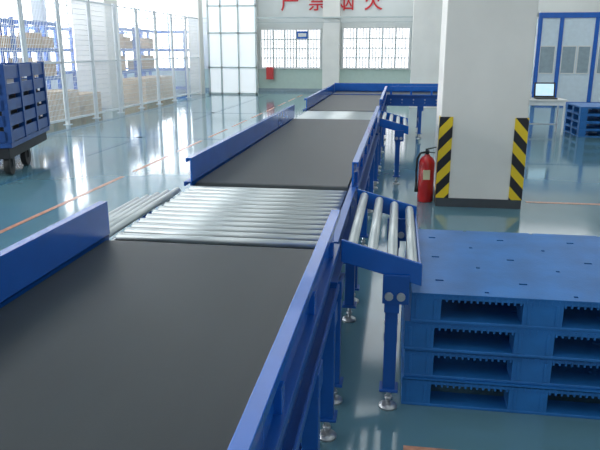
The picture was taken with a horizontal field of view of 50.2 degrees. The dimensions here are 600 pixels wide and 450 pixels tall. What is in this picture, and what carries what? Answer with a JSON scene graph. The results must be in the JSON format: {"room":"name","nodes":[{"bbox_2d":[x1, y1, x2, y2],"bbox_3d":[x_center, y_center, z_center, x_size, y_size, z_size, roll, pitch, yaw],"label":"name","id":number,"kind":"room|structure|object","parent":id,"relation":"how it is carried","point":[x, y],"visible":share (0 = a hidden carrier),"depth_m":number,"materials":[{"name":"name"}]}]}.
{"room":"distribution center","nodes":[
{"label":"distribution center","id":0,"kind":"room"},
{"bbox_2d":[32,0,77,89],"bbox_3d":[-11.333,-4.384,11.863,0.200,5.600,33.500,2,15,8],"label":"wall","id":1,"kind":"structure","parent":0,"point":[69,75],"depth_m":23.38,"materials":[{"name":"paint"}]},
{"bbox_2d":[0,0,37,62],"bbox_3d":[-9.792,-6.742,20.675,0.099,3.860,4.160,2,15,8],"label":"window","id":2,"kind":"structure","parent":1,"relation":"in","point":[3,9],"depth_m":21.67,"materials":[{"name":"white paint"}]},
{"bbox_2d":[42,0,76,72],"bbox_3d":[-9.040,-8.046,25.443,0.099,3.860,4.160,2,15,8],"label":"window","id":3,"kind":"structure","parent":1,"relation":"in","point":[65,2],"depth_m":24.76,"materials":[{"name":"white glass"}]},
{"bbox_2d":[118,16,412,23],"bbox_3d":[3.584,-8.234,25.601,25.000,0.220,0.200,2,15,8],"label":"trim","id":4,"kind":"structure","parent":1,"relation":"attached to","point":[343,16],"depth_m":25.98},
{"bbox_2d":[0,90,599,449],"bbox_3d":[1.123,-1.135,10.785,25.000,0.100,33.500,2,15,8],"label":"floor","id":5,"kind":"structure","parent":0,"point":[360,424],"depth_m":7.59,"materials":[{"name":"teal paint"}]},
{"bbox_2d":[0,16,18,62],"bbox_3d":[-7.605,-3.740,15.383,0.690,2.500,1.890,2,15,8],"label":"storage rack","id":6,"kind":"object","parent":5,"relation":"on","point":[8,16],"visible":0.19,"depth_m":15.93,"materials":[{"name":"blue metal"}]},
{"bbox_2d":[0,35,8,47],"bbox_3d":[-7.516,-4.516,15.744,0.450,0.302,0.422,2,15,8],"label":"carton","id":7,"kind":"object","parent":6,"relation":"on","point":[3,40],"visible":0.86,"depth_m":15.74,"materials":[{"name":"brown cardboard"}]},
{"bbox_2d":[0,18,10,22],"bbox_3d":[-7.605,-4.844,15.081,0.660,0.110,1.860,2,15,8],"label":"shelf","id":8,"kind":"object","parent":6,"relation":"attached to","point":[4,18],"depth_m":15.66,"materials":[{"name":"blue metal"}]},
{"bbox_2d":[1,48,14,52],"bbox_3d":[-7.605,-4.169,15.266,0.660,0.110,1.860,2,15,8],"label":"shelf","id":9,"kind":"object","parent":6,"relation":"attached to","point":[1,48],"depth_m":15.76,"materials":[{"name":"blue metal"}]},
{"bbox_2d":[0,0,26,77],"bbox_3d":[-5.824,-3.163,12.517,0.160,2.900,1.530,2,15,8],"label":"fence panel","id":10,"kind":"object","parent":5,"relation":"on","point":[17,3],"visible":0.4,"depth_m":12.82,"materials":[{"name":"white metal"}]},
{"bbox_2d":[2,24,25,62],"bbox_3d":[-9.011,-4.810,19.297,0.690,2.500,1.890,2,15,8],"label":"storage rack","id":11,"kind":"object","parent":5,"relation":"on","point":[2,24],"visible":0.04,"depth_m":19.89,"materials":[{"name":"blue metal"}]},
{"bbox_2d":[0,61,49,174],"bbox_3d":[-4.678,-1.654,9.613,1.230,1.519,2.120,-2,15,-7],"label":"trolley","id":12,"kind":"object","parent":5,"relation":"on","point":[22,127],"visible":1,"depth_m":9.30,"materials":[{"name":"blue paint"}]},
{"bbox_2d":[0,18,61,88],"bbox_3d":[-7.274,-4.313,17.481,0.690,2.500,1.890,2,15,8],"label":"storage rack","id":13,"kind":"object","parent":5,"relation":"on","point":[1,54],"visible":0.14,"depth_m":17.40,"materials":[{"name":"blue metal"}]},
{"bbox_2d":[7,36,31,47],"bbox_3d":[-7.358,-4.790,16.745,0.450,0.302,0.422,2,15,8],"label":"carton","id":14,"kind":"object","parent":13,"relation":"on","point":[8,37],"visible":0.15,"depth_m":16.58,"materials":[{"name":"brown cardboard"}]},
{"bbox_2d":[8,58,34,77],"bbox_3d":[-7.358,-4.163,16.917,0.450,0.502,0.422,2,15,8],"label":"carton","id":15,"kind":"object","parent":13,"relation":"on","point":[9,61],"visible":0.12,"depth_m":16.70,"materials":[{"name":"brown cardboard"}]},
{"bbox_2d":[0,20,55,26],"bbox_3d":[-7.274,-5.418,17.179,0.660,0.110,1.860,2,15,8],"label":"shelf","id":16,"kind":"object","parent":13,"relation":"attached to","point":[14,20],"depth_m":16.95,"materials":[{"name":"blue metal"}]},
{"bbox_2d":[17,32,42,47],"bbox_3d":[-7.275,-4.982,17.256,0.450,0.402,0.422,2,15,8],"label":"carton","id":17,"kind":"object","parent":13,"relation":"on","point":[17,32],"visible":0.33,"depth_m":17.14,"materials":[{"name":"brown cardboard"}]},
{"bbox_2d":[17,48,57,51],"bbox_3d":[-7.274,-4.743,17.364,0.660,0.110,1.860,2,15,8],"label":"shelf","id":18,"kind":"object","parent":13,"relation":"attached to","point":[17,48],"depth_m":17.18,"materials":[{"name":"blue metal"}]},
{"bbox_2d":[33,61,56,75],"bbox_3d":[-7.185,-4.415,18.026,0.450,0.402,0.422,2,15,8],"label":"carton","id":19,"kind":"object","parent":13,"relation":"on","point":[51,67],"visible":0.34,"depth_m":17.90,"materials":[{"name":"brown cardboard"}]},
{"bbox_2d":[34,75,60,80],"bbox_3d":[-7.274,-4.019,17.561,0.660,0.110,1.860,2,15,8],"label":"shelf","id":20,"kind":"object","parent":13,"relation":"attached to","point":[56,76],"depth_m":17.91,"materials":[{"name":"blue metal"}]},
{"bbox_2d":[42,37,53,47],"bbox_3d":[-7.185,-5.090,17.842,0.450,0.302,0.422,2,15,8],"label":"carton","id":21,"kind":"object","parent":13,"relation":"on","point":[50,43],"visible":0.29,"depth_m":17.73,"materials":[{"name":"brown cardboard"}]},
{"bbox_2d":[18,0,66,123],"bbox_3d":[-5.598,-3.555,13.948,0.160,2.900,1.530,2,15,8],"label":"fence panel","id":22,"kind":"object","parent":5,"relation":"on","point":[21,8],"visible":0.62,"depth_m":14.12,"materials":[{"name":"white metal"}]},
{"bbox_2d":[39,97,52,120],"bbox_3d":[-6.572,-2.687,15.133,0.900,0.600,1.115,2,15,8],"label":"wooden crate","id":23,"kind":"object","parent":5,"relation":"on","point":[47,97],"visible":0.11,"depth_m":15.52,"materials":[{"name":"brown wood"}]},
{"bbox_2d":[25,26,76,88],"bbox_3d":[-8.559,-5.592,22.158,0.690,2.500,1.890,2,15,8],"label":"storage rack","id":24,"kind":"object","parent":5,"relation":"on","point":[70,30],"visible":0.19,"depth_m":22.65,"materials":[{"name":"blue metal"}]},
{"bbox_2d":[27,26,70,30],"bbox_3d":[-8.559,-6.697,21.856,0.660,0.110,1.860,2,15,8],"label":"shelf","id":25,"kind":"object","parent":24,"relation":"attached to","point":[30,26],"depth_m":21.29,"materials":[{"name":"blue metal"}]},
{"bbox_2d":[39,89,80,120],"bbox_3d":[-6.403,-3.115,16.510,0.900,0.700,1.215,2,15,8],"label":"wooden crate","id":26,"kind":"object","parent":5,"relation":"on","point":[56,90],"visible":0.19,"depth_m":16.22,"materials":[{"name":"brown wood"}]},
{"bbox_2d":[0,176,124,233],"bbox_3d":[-3.394,0.928,3.044,0.060,0.002,12.300,2,15,8],"label":"floor line","id":27,"kind":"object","parent":5,"relation":"on","point":[120,177],"depth_m":7.20,"materials":[{"name":"orange paint"}]},
{"bbox_2d":[56,0,95,124],"bbox_3d":[-5.372,-3.946,15.378,0.160,2.900,1.530,2,15,8],"label":"fence panel","id":28,"kind":"object","parent":5,"relation":"on","point":[66,86],"visible":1,"depth_m":15.34,"materials":[{"name":"white metal"}]},
{"bbox_2d":[79,92,101,113],"bbox_3d":[-6.177,-3.434,17.960,0.800,0.550,1.015,2,15,8],"label":"wooden crate","id":29,"kind":"object","parent":5,"relation":"on","point":[90,96],"visible":0.22,"depth_m":17.66,"materials":[{"name":"brown wood"}]},
{"bbox_2d":[70,0,123,106],"bbox_3d":[-6.154,-6.388,19.201,1.050,5.595,0.900,2,15,8],"label":"column","id":30,"kind":"structure","parent":5,"relation":"on","point":[105,21],"depth_m":19.10,"materials":[{"name":"paint"}]},
{"bbox_2d":[86,0,120,118],"bbox_3d":[-5.146,-4.337,16.808,0.160,2.900,1.530,2,15,8],"label":"fence panel","id":31,"kind":"object","parent":5,"relation":"on","point":[105,28],"visible":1,"depth_m":16.77,"materials":[{"name":"white metal"}]},
{"bbox_2d":[111,4,140,112],"bbox_3d":[-4.921,-4.728,18.239,0.160,2.900,1.530,2,15,8],"label":"fence panel","id":32,"kind":"object","parent":5,"relation":"on","point":[115,7],"visible":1,"depth_m":18.20,"materials":[{"name":"white metal"}]},
{"bbox_2d":[119,27,137,76],"bbox_3d":[-6.461,-5.721,22.630,0.690,2.500,1.890,2,15,8],"label":"storage rack","id":33,"kind":"object","parent":5,"relation":"on","point":[131,28],"visible":0.11,"depth_m":23.15,"materials":[{"name":"blue metal"}]},
{"bbox_2d":[119,33,123,47],"bbox_3d":[-6.463,-6.438,22.393,0.450,0.502,0.422,2,15,8],"label":"carton","id":34,"kind":"object","parent":33,"relation":"on","point":[122,36],"visible":0.12,"depth_m":22.39,"materials":[{"name":"brown cardboard"}]},
{"bbox_2d":[119,27,133,31],"bbox_3d":[-6.461,-6.826,22.328,0.660,0.110,1.860,2,15,8],"label":"shelf","id":35,"kind":"object","parent":33,"relation":"attached to","point":[131,28],"depth_m":22.87,"materials":[{"name":"blue metal"}]},
{"bbox_2d":[124,37,130,47],"bbox_3d":[-6.372,-6.546,22.978,0.450,0.402,0.422,2,15,8],"label":"carton","id":36,"kind":"object","parent":33,"relation":"on","point":[125,38],"visible":0.25,"depth_m":22.86,"materials":[{"name":"brown cardboard"}]},
{"bbox_2d":[47,94,215,134],"bbox_3d":[-4.660,-2.950,17.231,0.150,0.002,17.000,2,15,8],"label":"trim","id":37,"kind":"structure","parent":5,"relation":"on","point":[213,94],"depth_m":16.69,"materials":[{"name":"blue paint"}]},
{"bbox_2d":[0,95,265,184],"bbox_3d":[-2.899,-2.346,15.021,0.120,0.002,21.000,2,15,8],"label":"trim","id":38,"kind":"structure","parent":5,"relation":"on","point":[127,141],"depth_m":11.21,"materials":[{"name":"blue paint"}]},
{"bbox_2d":[47,135,221,139],"bbox_3d":[-2.478,-1.736,12.789,5.550,0.002,0.150,2,15,8],"label":"trim","id":39,"kind":"structure","parent":5,"relation":"on","point":[47,135],"depth_m":12.88,"materials":[{"name":"blue paint"}]},
{"bbox_2d":[121,29,155,77],"bbox_3d":[-6.130,-6.295,24.728,0.690,2.500,1.890,2,15,8],"label":"storage rack","id":40,"kind":"object","parent":5,"relation":"on","point":[143,29],"visible":0.11,"depth_m":24.25,"materials":[{"name":"blue metal"}]},
{"bbox_2d":[140,38,153,48],"bbox_3d":[-6.041,-7.120,25.076,0.450,0.402,0.422,2,15,8],"label":"carton","id":41,"kind":"object","parent":40,"relation":"on","point":[142,38],"visible":0.56,"depth_m":24.88,"materials":[{"name":"brown cardboard"}]},
{"bbox_2d":[141,55,154,67],"bbox_3d":[-6.041,-6.445,25.261,0.450,0.502,0.422,2,15,8],"label":"carton","id":42,"kind":"object","parent":40,"relation":"on","point":[141,55],"visible":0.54,"depth_m":25.07,"materials":[{"name":"brown cardboard"}]},
{"bbox_2d":[123,77,157,102],"bbox_3d":[-5.400,-4.550,21.569,0.900,0.800,1.115,2,15,8],"label":"wooden crate","id":43,"kind":"object","parent":5,"relation":"on","point":[131,78],"visible":0.32,"depth_m":21.09,"materials":[{"name":"brown wood"}]},
{"bbox_2d":[108,187,180,237],"bbox_3d":[-1.030,0.299,3.760,0.345,0.841,1.175,2,15,8],"label":"chute","id":44,"kind":"object","parent":5,"relation":"on","point":[137,208],"visible":0.16,"depth_m":3.74,"materials":[{"name":"metal"}]},
{"bbox_2d":[133,7,158,107],"bbox_3d":[-4.695,-5.119,19.669,0.160,2.900,1.530,2,15,8],"label":"fence panel","id":45,"kind":"object","parent":5,"relation":"on","point":[136,9],"visible":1,"depth_m":19.65,"materials":[{"name":"white metal"}]},
{"bbox_2d":[134,156,168,170],"bbox_3d":[-2.303,-0.962,9.958,0.060,0.002,1.400,2,15,8],"label":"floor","id":46,"kind":"structure","parent":5,"relation":"on","point":[165,156],"depth_m":9.92,"materials":[{"name":"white paint"}]},
{"bbox_2d":[142,75,172,98],"bbox_3d":[-5.208,-4.969,23.102,0.900,0.800,1.115,2,15,8],"label":"wooden crate","id":47,"kind":"object","parent":5,"relation":"on","point":[148,75],"visible":0.13,"depth_m":22.88,"materials":[{"name":"brown wood"}]},
{"bbox_2d":[153,10,174,103],"bbox_3d":[-4.469,-5.510,21.100,0.160,2.900,1.530,2,15,8],"label":"fence panel","id":48,"kind":"object","parent":5,"relation":"on","point":[155,12],"visible":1,"depth_m":21.10,"materials":[{"name":"white metal"}]},
{"bbox_2d":[144,30,190,88],"bbox_3d":[-5.464,-6.749,26.387,1.890,2.500,0.690,2,15,8],"label":"storage rack","id":49,"kind":"object","parent":5,"relation":"on","point":[182,69],"visible":0.05,"depth_m":26.05,"materials":[{"name":"blue metal"}]},
{"bbox_2d":[144,31,182,33],"bbox_3d":[-5.464,-7.853,26.085,1.860,0.110,0.660,2,15,8],"label":"shelf","id":50,"kind":"object","parent":49,"relation":"attached to","point":[158,31],"depth_m":25.75,"materials":[{"name":"blue metal"}]},
{"bbox_2d":[158,49,188,51],"bbox_3d":[-5.464,-7.178,26.269,1.860,0.110,0.660,2,15,8],"label":"shelf","id":51,"kind":"object","parent":49,"relation":"attached to","point":[159,49],"depth_m":25.94,"materials":[{"name":"blue metal"}]},
{"bbox_2d":[159,67,189,70],"bbox_3d":[-5.464,-6.454,26.467,1.860,0.110,0.660,2,15,8],"label":"shelf","id":52,"kind":"object","parent":49,"relation":"attached to","point":[182,69],"depth_m":26.15,"materials":[{"name":"blue metal"}]},
{"bbox_2d":[0,201,339,449],"bbox_3d":[-0.685,0.915,1.166,1.180,1.020,3.940,2,15,8],"label":"conveyor","id":53,"kind":"object","parent":5,"relation":"on","point":[106,344],"visible":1,"depth_m":1.97,"materials":[{"name":"rubber"}]},
{"bbox_2d":[169,13,188,100],"bbox_3d":[-4.244,-5.901,22.530,0.160,2.900,1.530,2,15,8],"label":"fence panel","id":54,"kind":"object","parent":5,"relation":"on","point":[184,49],"visible":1,"depth_m":22.52,"materials":[{"name":"white metal"}]},
{"bbox_2d":[176,141,200,151],"bbox_3d":[-2.017,-1.458,11.770,0.060,0.002,1.400,2,15,8],"label":"trim","id":55,"kind":"structure","parent":5,"relation":"on","point":[198,141],"depth_m":11.67,"materials":[{"name":"orange paint"}]},
{"bbox_2d":[184,15,200,97],"bbox_3d":[-4.018,-6.293,23.960,0.160,2.900,1.530,2,15,8],"label":"fence panel","id":56,"kind":"object","parent":5,"relation":"on","point":[191,54],"visible":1,"depth_m":23.96,"materials":[{"name":"white metal"}]},
{"bbox_2d":[187,0,204,93],"bbox_3d":[-4.084,-7.959,24.947,0.450,5.595,0.500,2,15,8],"label":"column","id":57,"kind":"structure","parent":5,"relation":"on","point":[194,7],"depth_m":24.98,"materials":[{"name":"paint"}]},
{"bbox_2d":[174,112,273,113],"bbox_3d":[-1.680,-3.118,17.843,5.550,0.002,0.150,2,15,8],"label":"trim","id":58,"kind":"structure","parent":5,"relation":"on","point":[174,112],"depth_m":18.03,"materials":[{"name":"blue paint"}]},
{"bbox_2d":[206,0,257,94],"bbox_3d":[-2.642,-7.260,24.900,1.970,4.270,0.080,2,15,8],"label":"window","id":59,"kind":"structure","parent":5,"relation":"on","point":[231,24],"depth_m":24.96,"materials":[{"name":"glass"}]},
{"bbox_2d":[112,186,356,405],"bbox_3d":[-0.294,0.313,3.661,1.180,0.865,1.210,2,15,8],"label":"conveyor","id":60,"kind":"object","parent":5,"relation":"on","point":[207,215],"visible":0.71,"depth_m":3.39,"materials":[{"name":"metal"}]},
{"bbox_2d":[184,105,379,302],"bbox_3d":[0.120,-0.480,6.268,1.180,1.020,4.260,2,15,8],"label":"conveyor","id":61,"kind":"object","parent":5,"relation":"on","point":[279,150],"visible":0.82,"depth_m":5.24,"materials":[{"name":"rubber"}]},
{"bbox_2d":[296,110,381,183],"bbox_3d":[0.525,-1.107,8.853,1.180,0.865,1.080,2,15,8],"label":"conveyor","id":62,"kind":"object","parent":5,"relation":"on","point":[351,115],"visible":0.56,"depth_m":8.67,"materials":[{"name":"metal"}]},
{"bbox_2d":[303,86,386,167],"bbox_3d":[0.873,-1.784,11.036,1.180,1.020,3.500,2,15,8],"label":"conveyor","id":63,"kind":"object","parent":5,"relation":"on","point":[322,100],"visible":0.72,"depth_m":10.54,"materials":[{"name":"rubber"}]},
{"bbox_2d":[341,189,421,410],"bbox_3d":[0.455,0.348,3.539,0.370,0.862,1.175,2,15,8],"label":"conveyor","id":64,"kind":"object","parent":5,"relation":"on","point":[397,271],"visible":1,"depth_m":3.05,"materials":[{"name":"blue metal"}]},
{"bbox_2d":[330,83,437,138],"bbox_3d":[2.429,-2.343,13.080,3.620,1.020,1.180,2,15,8],"label":"conveyor","id":65,"kind":"object","parent":5,"relation":"on","point":[420,95],"visible":0.26,"depth_m":12.96,"materials":[{"name":"metal"}]},
{"bbox_2d":[379,111,408,184],"bbox_3d":[1.274,-1.071,8.726,0.370,0.862,1.055,2,15,8],"label":"chute","id":66,"kind":"object","parent":5,"relation":"on","point":[399,124],"visible":1,"depth_m":8.26,"materials":[{"name":"blue metal"}]},
{"bbox_2d":[414,147,436,202],"bbox_3d":[1.451,-0.587,7.385,0.198,0.636,0.180,-13,20,-40],"label":"fire extinguisher","id":67,"kind":"object","parent":5,"relation":"on","point":[424,189],"visible":1,"depth_m":7.34,"materials":[{"name":"red metal"}]},
{"bbox_2d":[409,0,442,107],"bbox_3d":[3.821,-6.348,19.054,0.880,5.595,0.800,2,15,8],"label":"column","id":68,"kind":"structure","parent":5,"relation":"on","point":[427,14],"depth_m":18.91,"materials":[{"name":"paint"}]},
{"bbox_2d":[403,445,450,449],"bbox_3d":[2.886,1.088,2.458,4.920,0.002,0.070,2,15,8],"label":"trim","id":69,"kind":"structure","parent":5,"relation":"on","point":[405,447],"depth_m":2.83,"materials":[{"name":"orange paint"}]},
{"bbox_2d":[433,0,538,208],"bbox_3d":[2.053,-3.011,6.852,0.934,5.595,0.920,2,15,8],"label":"column","id":70,"kind":"structure","parent":5,"relation":"on","point":[487,46],"depth_m":6.87,"materials":[{"name":"paint"}]},
{"bbox_2d":[401,305,599,419],"bbox_3d":[1.181,0.697,3.615,1.200,0.149,1.133,2,15,8],"label":"pallet","id":71,"kind":"object","parent":5,"relation":"on","point":[517,398],"visible":0.22,"depth_m":3.14,"materials":[{"name":"blue plastic"}]},
{"bbox_2d":[402,305,599,389],"bbox_3d":[1.185,0.548,3.588,1.200,0.149,1.133,2,15,8],"label":"pallet","id":72,"kind":"object","parent":71,"relation":"on","point":[416,363],"visible":0.14,"depth_m":3.11,"materials":[{"name":"blue plastic"}]},
{"bbox_2d":[404,250,599,362],"bbox_3d":[1.183,0.408,3.532,1.200,0.149,1.133,2,15,9],"label":"pallet","id":73,"kind":"object","parent":72,"relation":"on","point":[523,342],"visible":0.16,"depth_m":3.06,"materials":[{"name":"blue plastic"}]},
{"bbox_2d":[409,229,599,332],"bbox_3d":[1.202,0.266,3.485,1.200,0.149,1.133,2,15,8],"label":"pallet","id":74,"kind":"object","parent":73,"relation":"on","point":[542,275],"visible":0.95,"depth_m":3.21,"materials":[{"name":"blue plastic"}]},
{"bbox_2d":[529,98,567,134],"bbox_3d":[4.979,-2.296,13.477,1.050,0.720,0.600,2,15,8],"label":"work table","id":75,"kind":"object","parent":5,"relation":"on","point":[558,102],"visible":0.51,"depth_m":13.14,"materials":[{"name":"white paint"}]},
{"bbox_2d":[534,82,557,98],"bbox_3d":[5.108,-2.788,13.292,0.420,0.323,0.343,2,15,8],"label":"laptop","id":76,"kind":"object","parent":75,"relation":"on","point":[542,90],"visible":1,"depth_m":13.40,"materials":[{"name":"black plastic"}]},
{"bbox_2d":[525,162,599,165],"bbox_3d":[6.786,-0.830,9.477,7.400,0.002,0.150,2,15,8],"label":"trim","id":77,"kind":"structure","parent":5,"relation":"on","point":[525,162],"depth_m":9.84,"materials":[{"name":"blue paint"}]},
{"bbox_2d":[525,201,599,204],"bbox_3d":[5.335,-0.158,7.016,5.500,0.002,0.070,2,15,8],"label":"trim","id":78,"kind":"structure","parent":5,"relation":"on","point":[525,201],"depth_m":7.33,"materials":[{"name":"orange paint"}]},
{"bbox_2d":[530,11,599,102],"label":"door","id":79,"kind":"structure","parent":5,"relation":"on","point":[567,43],"depth_m":20.09,"materials":[{"name":"blue metal"}]},
{"bbox_2d":[563,123,599,136],"bbox_3d":[6.309,-1.987,13.431,1.200,0.149,1.133,2,15,7],"label":"pallet","id":80,"kind":"object","parent":5,"relation":"on","point":[577,132],"visible":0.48,"depth_m":13.28,"materials":[{"name":"blue plastic"}]},
{"bbox_2d":[564,117,599,129],"bbox_3d":[6.309,-2.132,13.391,1.200,0.149,1.133,2,15,7],"label":"pallet","id":81,"kind":"object","parent":80,"relation":"on","point":[576,124],"visible":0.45,"depth_m":13.19,"materials":[{"name":"blue plastic"}]},
{"bbox_2d":[565,110,599,121],"bbox_3d":[6.309,-2.277,13.352,1.200,0.149,1.133,2,15,7],"label":"pallet","id":82,"kind":"object","parent":81,"relation":"on","point":[575,116],"visible":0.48,"depth_m":13.29,"materials":[{"name":"blue plastic"}]},
{"bbox_2d":[566,103,599,114],"bbox_3d":[6.309,-2.421,13.312,1.200,0.149,1.133,2,15,7],"label":"pallet","id":83,"kind":"object","parent":82,"relation":"on","point":[580,108],"visible":1,"depth_m":13.28,"materials":[{"name":"blue plastic"}]},
{"bbox_2d":[117,0,599,69],"bbox_3d":[3.659,-8.278,26.102,25.400,5.600,0.200,2,15,8],"label":"wall","id":84,"kind":"structure","parent":0,"point":[265,8],"depth_m":26.21,"materials":[{"name":"paint"}]},
{"bbox_2d":[117,1,188,66],"bbox_3d":[-6.250,-8.105,27.555,3.940,2.840,0.099,2,15,8],"label":"window","id":85,"kind":"structure","parent":84,"relation":"in","point":[177,8],"depth_m":27.36,"materials":[{"name":"white glass"}]},
{"bbox_2d":[178,88,321,91],"bbox_3d":[3.639,-5.599,26.695,25.000,0.120,0.029,2,15,8],"label":"baseboard","id":86,"kind":"structure","parent":84,"relation":"attached to","point":[206,89],"depth_m":27.31,"materials":[{"name":"grey glass"}]},
{"bbox_2d":[256,0,258,90],"bbox_3d":[-1.958,-8.430,26.658,0.320,5.600,0.350,2,15,8],"label":"trim","id":87,"kind":"structure","parent":84,"relation":"attached to","point":[256,0],"depth_m":26.93,"materials":[{"name":"paint"}]},
{"bbox_2d":[122,69,410,88],"bbox_3d":[3.643,-5.992,26.614,25.000,0.920,0.019,2,15,8],"label":"trim","id":88,"kind":"structure","parent":84,"relation":"attached to","point":[283,78],"depth_m":27.05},
{"bbox_2d":[266,67,273,78],"bbox_3d":[-1.270,-6.435,27.137,0.300,0.500,0.230,2,15,8],"label":"cabinet","id":89,"kind":"object","parent":84,"relation":"attached to","point":[269,70],"visible":1,"depth_m":27.05,"materials":[{"name":"red metal"}]},
{"bbox_2d":[260,28,321,68],"bbox_3d":[-0.392,-7.387,26.827,2.590,1.640,0.099,2,15,8],"label":"window","id":90,"kind":"structure","parent":84,"relation":"in","point":[280,48],"depth_m":26.82,"materials":[{"name":"white glass"}]},
{"bbox_2d":[297,31,307,38],"bbox_3d":[0.092,-7.881,26.546,0.450,0.300,0.034,2,15,8],"label":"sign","id":91,"kind":"object","parent":90,"relation":"attached to","point":[300,34],"visible":1,"depth_m":26.53,"materials":[{"name":"blue plastic"}]},
{"bbox_2d":[322,0,340,88],"bbox_3d":[1.295,-8.299,26.181,0.700,5.600,0.350,2,15,8],"label":"column","id":92,"kind":"structure","parent":84,"relation":"attached to","point":[330,40],"depth_m":26.24,"materials":[{"name":"paint"}]},
{"bbox_2d":[281,0,381,10],"bbox_3d":[1.274,-9.134,26.108,4.162,0.730,0.024,2,15,8],"label":"lettering","id":93,"kind":"object","parent":84,"relation":"attached to","point":[348,1],"depth_m":26.07,"materials":[{"name":"red paint"}]},
{"bbox_2d":[342,26,410,68],"bbox_3d":[3.118,-7.271,26.305,2.790,1.690,0.099,2,15,8],"label":"window","id":94,"kind":"structure","parent":84,"relation":"in","point":[388,47],"depth_m":26.30,"materials":[{"name":"white glass"}]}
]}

